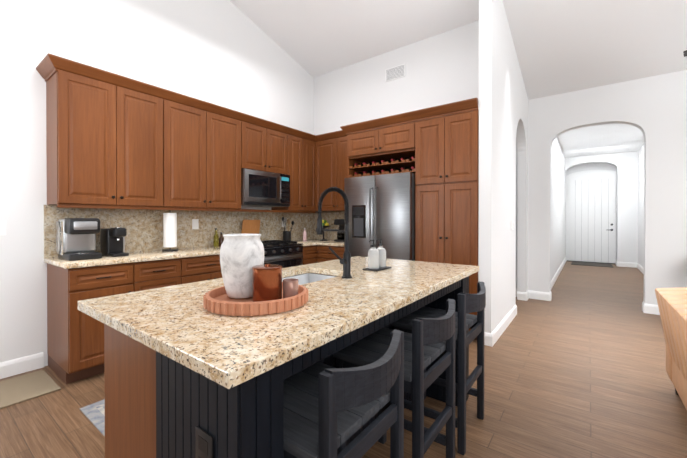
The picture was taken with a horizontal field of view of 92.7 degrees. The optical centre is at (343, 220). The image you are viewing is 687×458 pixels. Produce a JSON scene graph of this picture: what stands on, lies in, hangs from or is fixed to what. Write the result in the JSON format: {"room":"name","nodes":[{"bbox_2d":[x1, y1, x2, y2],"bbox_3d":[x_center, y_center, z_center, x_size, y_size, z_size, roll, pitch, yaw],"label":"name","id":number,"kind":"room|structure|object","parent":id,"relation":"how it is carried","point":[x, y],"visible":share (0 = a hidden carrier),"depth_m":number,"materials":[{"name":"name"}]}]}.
{"room":"kitchen","nodes":[
{"label":"kitchen","id":0,"kind":"room"},
{"bbox_2d":[0,261,686,457],"bbox_3d":[2.986,1.282,2.886,9.000,0.100,15.900,0,0,37],"label":"floor","id":1,"kind":"structure","parent":0,"point":[575,367],"depth_m":2.30,"materials":[{"name":"brown wood"}]},
{"bbox_2d":[0,370,60,408],"bbox_3d":[-2.604,1.230,2.094,0.500,0.012,1.130,0,0,37],"label":"doormat","id":2,"kind":"object","parent":1,"relation":"on","point":[19,389],"visible":0.95,"depth_m":2.40,"materials":[{"name":"beige fabric"}]},
{"bbox_2d":[47,262,134,383],"bbox_3d":[-2.139,0.792,2.768,0.627,0.876,0.430,0,0,37],"label":"base cabinet","id":3,"kind":"object","parent":1,"relation":"on","point":[75,343],"depth_m":2.53,"materials":[{"name":"brown wood"}]},
{"bbox_2d":[80,399,104,436],"bbox_3d":[-1.149,1.230,2.378,0.650,0.009,1.070,0,0,37],"label":"rug","id":4,"kind":"object","parent":1,"relation":"on","point":[94,413],"visible":0.1,"depth_m":2.09,"materials":[{"name":"fabric"}]},
{"bbox_2d":[135,258,182,291],"bbox_3d":[-1.891,0.791,3.101,0.627,0.876,0.400,0,0,37],"label":"base cabinet","id":5,"kind":"object","parent":1,"relation":"on","point":[168,272],"depth_m":2.91,"materials":[{"name":"brown wood"}]},
{"bbox_2d":[183,254,222,283],"bbox_3d":[-1.591,0.789,3.501,0.627,0.876,0.600,0,0,37],"label":"base cabinet","id":6,"kind":"object","parent":1,"relation":"on","point":[199,268],"depth_m":3.24,"materials":[{"name":"brown wood"}]},
{"bbox_2d":[261,240,303,267],"bbox_3d":[-0.983,0.750,4.231,0.682,0.952,0.752,0,0,37],"label":"range","id":7,"kind":"object","parent":1,"relation":"on","point":[285,254],"visible":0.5,"depth_m":4.12,"materials":[{"name":"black metal"}]},
{"bbox_2d":[104,273,468,457],"bbox_3d":[-0.066,0.798,1.806,0.942,0.879,1.864,0,0,37],"label":"kitchen island","id":8,"kind":"object","parent":1,"relation":"on","point":[158,405],"visible":0.21,"depth_m":1.00,"materials":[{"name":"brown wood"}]},
{"bbox_2d":[195,426,212,457],"bbox_3d":[-0.366,0.615,0.859,0.080,0.125,0.006,0,0,37],"label":"outlet","id":9,"kind":"object","parent":8,"relation":"attached to","point":[204,444],"visible":1,"depth_m":0.86,"materials":[{"name":"black plastic"}]},
{"bbox_2d":[78,256,478,388],"bbox_3d":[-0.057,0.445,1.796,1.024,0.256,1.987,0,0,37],"label":"island countertop","id":10,"kind":"structure","parent":8,"relation":"on","point":[181,324],"depth_m":1.11,"materials":[{"name":"stone"}]},
{"bbox_2d":[203,282,307,315],"bbox_3d":[-0.335,0.296,1.283,0.394,0.046,0.392,0,0,37],"label":"tray","id":11,"kind":"object","parent":10,"relation":"on","point":[218,300],"visible":0.58,"depth_m":1.12,"materials":[{"name":"orange ceramic"}]},
{"bbox_2d":[220,234,263,298],"bbox_3d":[-0.408,0.178,1.322,0.172,0.248,0.172,0,0,37],"label":"vase","id":12,"kind":"object","parent":11,"relation":"on","point":[241,255],"visible":0.96,"depth_m":1.25,"materials":[{"name":"ceramic"}]},
{"bbox_2d":[252,263,298,301],"bbox_3d":[-0.263,0.233,1.244,0.144,0.141,0.151,0,0,37],"label":"candles","id":13,"kind":"object","parent":11,"relation":"on","point":[267,282],"visible":0.77,"depth_m":1.20,"materials":[{"name":"orange metal"}]},
{"bbox_2d":[316,187,351,278],"bbox_3d":[-0.072,0.060,1.869,0.254,0.513,0.106,0,0,37],"label":"faucet","id":14,"kind":"object","parent":10,"relation":"on","point":[345,260],"visible":1,"depth_m":1.82,"materials":[{"name":"black metal"}]},
{"bbox_2d":[362,239,390,271],"bbox_3d":[0.221,0.216,2.141,0.110,0.196,0.190,0,0,37],"label":"soap dispensers","id":15,"kind":"object","parent":10,"relation":"on","point":[376,259],"visible":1,"depth_m":2.09,"materials":[{"name":"white plastic"}]},
{"bbox_2d":[302,245,318,264],"bbox_3d":[-0.617,0.782,4.801,0.627,0.876,0.590,0,0,37],"label":"base cabinet","id":16,"kind":"object","parent":1,"relation":"on","point":[310,253],"depth_m":4.51,"materials":[{"name":"brown wood"}]},
{"bbox_2d":[44,205,315,268],"bbox_3d":[-1.255,0.102,3.928,0.650,0.488,3.403,0,0,37],"label":"countertop","id":17,"kind":"structure","parent":16,"relation":"on","point":[144,237],"depth_m":3.43,"materials":[{"name":"beige stone"}]},
{"bbox_2d":[55,218,101,260],"bbox_3d":[-2.196,0.144,2.717,0.320,0.335,0.235,0,0,37],"label":"coffee maker","id":18,"kind":"object","parent":17,"relation":"on","point":[75,239],"visible":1,"depth_m":2.65,"materials":[{"name":"silver plastic"}]},
{"bbox_2d":[100,227,128,256],"bbox_3d":[-2.057,0.183,2.962,0.310,0.255,0.155,0,0,37],"label":"espresso machine","id":19,"kind":"object","parent":17,"relation":"on","point":[112,242],"visible":0.98,"depth_m":2.91,"materials":[{"name":"black plastic"}]},
{"bbox_2d":[162,210,177,250],"bbox_3d":[-1.794,0.085,3.387,0.150,0.447,0.150,0,0,37],"label":"paper towel","id":20,"kind":"object","parent":17,"relation":"on","point":[169,229],"visible":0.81,"depth_m":3.34,"materials":[{"name":"white paper"}]},
{"bbox_2d":[213,228,220,246],"bbox_3d":[-1.506,0.196,3.872,0.058,0.220,0.057,0,0,37],"label":"oil bottle","id":21,"kind":"object","parent":17,"relation":"on","point":[217,241],"depth_m":3.86,"materials":[{"name":"yellow"}]},
{"bbox_2d":[241,220,259,233],"bbox_3d":[-1.239,0.137,4.370,0.065,0.307,0.280,0,0,37],"label":"cutting board","id":22,"kind":"object","parent":17,"relation":"on","point":[250,226],"visible":0.6,"depth_m":4.35,"materials":[{"name":"brown wood"}]},
{"bbox_2d":[282,217,293,240],"bbox_3d":[-0.815,0.120,4.760,0.122,0.363,0.182,0,0,37],"label":"utensil crock","id":23,"kind":"object","parent":17,"relation":"on","point":[286,235],"visible":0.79,"depth_m":4.71,"materials":[{"name":"black ceramic"}]},
{"bbox_2d":[303,228,306,239],"bbox_3d":[-0.600,0.202,5.066,0.060,0.195,0.060,0,0,37],"label":"soap bottle","id":24,"kind":"object","parent":17,"relation":"on","point":[304,235],"visible":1,"depth_m":5.04,"materials":[{"name":"pink plastic"}]},
{"bbox_2d":[316,211,343,246],"bbox_3d":[-0.225,0.097,4.862,1.140,0.488,0.673,0,0,37],"label":"countertop","id":25,"kind":"structure","parent":16,"relation":"on","point":[330,236],"depth_m":5.21,"materials":[{"name":"beige stone"}]},
{"bbox_2d":[321,220,330,240],"bbox_3d":[-0.307,0.141,5.072,0.230,0.318,0.230,0,0,37],"label":"fruit stand","id":26,"kind":"object","parent":25,"relation":"on","point":[326,224],"visible":0.73,"depth_m":5.02,"materials":[{"name":"black metal"}]},
{"bbox_2d":[334,219,343,241],"bbox_3d":[-0.005,0.136,4.845,0.196,0.330,0.200,0,0,37],"label":"coffee brewer","id":27,"kind":"object","parent":25,"relation":"on","point":[340,235],"visible":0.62,"depth_m":4.77,"materials":[{"name":"black plastic"}]},
{"bbox_2d":[319,245,343,261],"bbox_3d":[0.024,0.783,4.706,0.553,0.876,0.626,0,0,37],"label":"base cabinet","id":28,"kind":"object","parent":1,"relation":"on","point":[325,254],"depth_m":4.48,"materials":[{"name":"brown wood"}]},
{"bbox_2d":[283,329,403,457],"bbox_3d":[-0.065,0.813,1.108,0.479,0.856,0.434,0,0,37],"label":"stool","id":29,"kind":"object","parent":1,"relation":"on","point":[328,410],"visible":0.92,"depth_m":0.97,"materials":[{"name":"black wood"}]},
{"bbox_2d":[344,172,414,260],"bbox_3d":[0.579,0.341,4.165,0.909,1.770,0.811,0,0,37],"label":"refrigerator","id":30,"kind":"object","parent":1,"relation":"on","point":[382,207],"visible":0.31,"depth_m":3.82,"materials":[{"name":"grey metal"}]},
{"bbox_2d":[333,299,454,457],"bbox_3d":[0.271,0.811,1.556,0.479,0.856,0.434,0,0,37],"label":"stool","id":31,"kind":"object","parent":1,"relation":"on","point":[428,342],"visible":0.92,"depth_m":1.46,"materials":[{"name":"black wood"}]},
{"bbox_2d":[340,98,478,339],"bbox_3d":[0.849,0.002,4.032,1.695,2.450,0.711,0,0,37],"label":"pantry unit","id":32,"kind":"object","parent":1,"relation":"on","point":[435,149],"visible":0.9,"depth_m":3.53,"materials":[{"name":"brown wood"}]},
{"bbox_2d":[391,281,485,455],"bbox_3d":[0.607,0.808,2.004,0.479,0.856,0.434,0,0,37],"label":"stool","id":33,"kind":"object","parent":1,"relation":"on","point":[468,303],"visible":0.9,"depth_m":1.86,"materials":[{"name":"black wood"}]},
{"bbox_2d":[571,261,612,266],"bbox_3d":[6.852,1.195,9.048,0.900,0.012,0.800,0,0,37],"label":"rug","id":34,"kind":"object","parent":1,"relation":"on","point":[591,264],"visible":1,"depth_m":8.95,"materials":[{"name":"grey fabric"}]},
{"bbox_2d":[655,287,686,409],"bbox_3d":[2.141,0.791,1.330,1.050,0.897,2.040,0,0,37],"label":"table","id":35,"kind":"object","parent":1,"relation":"on","point":[672,304],"visible":1,"depth_m":2.07,"materials":[{"name":"wood"},{"name":"fabric"}]},
{"bbox_2d":[0,0,686,365],"bbox_3d":[2.986,-1.368,2.873,9.000,5.200,15.900,0,0,37],"label":"wall","id":36,"kind":"structure","parent":0,"point":[228,54],"depth_m":4.12,"materials":[{"name":"white paint"}]},
{"bbox_2d":[44,65,167,208],"bbox_3d":[-2.141,-0.668,2.993,0.347,1.060,0.800,0,0,37],"label":"upper cabinet","id":37,"kind":"object","parent":36,"relation":"attached to","point":[115,141],"depth_m":2.81,"materials":[{"name":"brown wood"}]},
{"bbox_2d":[192,219,198,228],"bbox_3d":[-1.722,0.038,3.807,0.009,0.118,0.075,0,0,37],"label":"switch plate","id":38,"kind":"object","parent":36,"relation":"attached to","point":[195,223],"depth_m":3.80,"materials":[{"name":"white plastic"}]},
{"bbox_2d":[164,97,243,208],"bbox_3d":[-1.631,-0.672,3.674,0.347,1.060,0.900,0,0,37],"label":"upper cabinet","id":39,"kind":"object","parent":36,"relation":"attached to","point":[206,146],"depth_m":3.53,"materials":[{"name":"brown wood"}]},
{"bbox_2d":[244,121,287,174],"bbox_3d":[-1.134,-0.920,4.337,0.347,0.570,0.760,0,0,37],"label":"upper cabinet","id":40,"kind":"object","parent":36,"relation":"attached to","point":[265,149],"depth_m":4.22,"materials":[{"name":"brown wood"}]},
{"bbox_2d":[241,168,289,206],"bbox_3d":[-1.094,-0.412,4.309,0.446,0.435,0.750,0,0,37],"label":"microwave","id":41,"kind":"object","parent":40,"relation":"attached to","point":[263,189],"visible":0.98,"depth_m":4.14,"materials":[{"name":"silver metal"}]},
{"bbox_2d":[268,133,315,212],"bbox_3d":[-0.730,-0.678,4.878,0.347,1.060,0.588,0,0,37],"label":"upper cabinet","id":42,"kind":"object","parent":36,"relation":"attached to","point":[301,150],"depth_m":4.75,"materials":[{"name":"brown wood"}]},
{"bbox_2d":[0,257,659,378],"bbox_3d":[2.986,1.170,2.885,8.700,0.125,15.600,0,0,37],"label":"baseboard","id":43,"kind":"structure","parent":36,"relation":"attached to","point":[9,368],"depth_m":3.50,"materials":[{"name":"white paint"}]},
{"bbox_2d":[316,133,346,211],"bbox_3d":[-0.004,-0.678,4.895,0.830,1.060,0.346,0,0,37],"label":"upper cabinet","id":44,"kind":"object","parent":36,"relation":"attached to","point":[331,153],"depth_m":4.81,"materials":[{"name":"brown wood"}]},
{"bbox_2d":[385,64,405,81],"bbox_3d":[0.720,-2.061,4.556,0.310,0.170,0.016,0,0,37],"label":"air vent","id":45,"kind":"object","parent":36,"relation":"in","point":[395,72],"visible":1,"depth_m":4.54,"materials":[{"name":"white metal"}]},
{"bbox_2d":[566,170,615,263],"bbox_3d":[7.146,-0.135,9.434,1.250,2.670,0.119,0,0,37],"label":"door","id":46,"kind":"structure","parent":36,"relation":"attached to","point":[590,215],"depth_m":9.43,"materials":[{"name":"white paint"}]},
{"bbox_2d":[230,0,686,157],"bbox_3d":[2.986,-2.731,2.866,9.000,1.927,15.900,0,0,37],"label":"ceiling","id":47,"kind":"structure","parent":0,"point":[564,46],"depth_m":4.14,"materials":[{"name":"white paint"}]}
]}

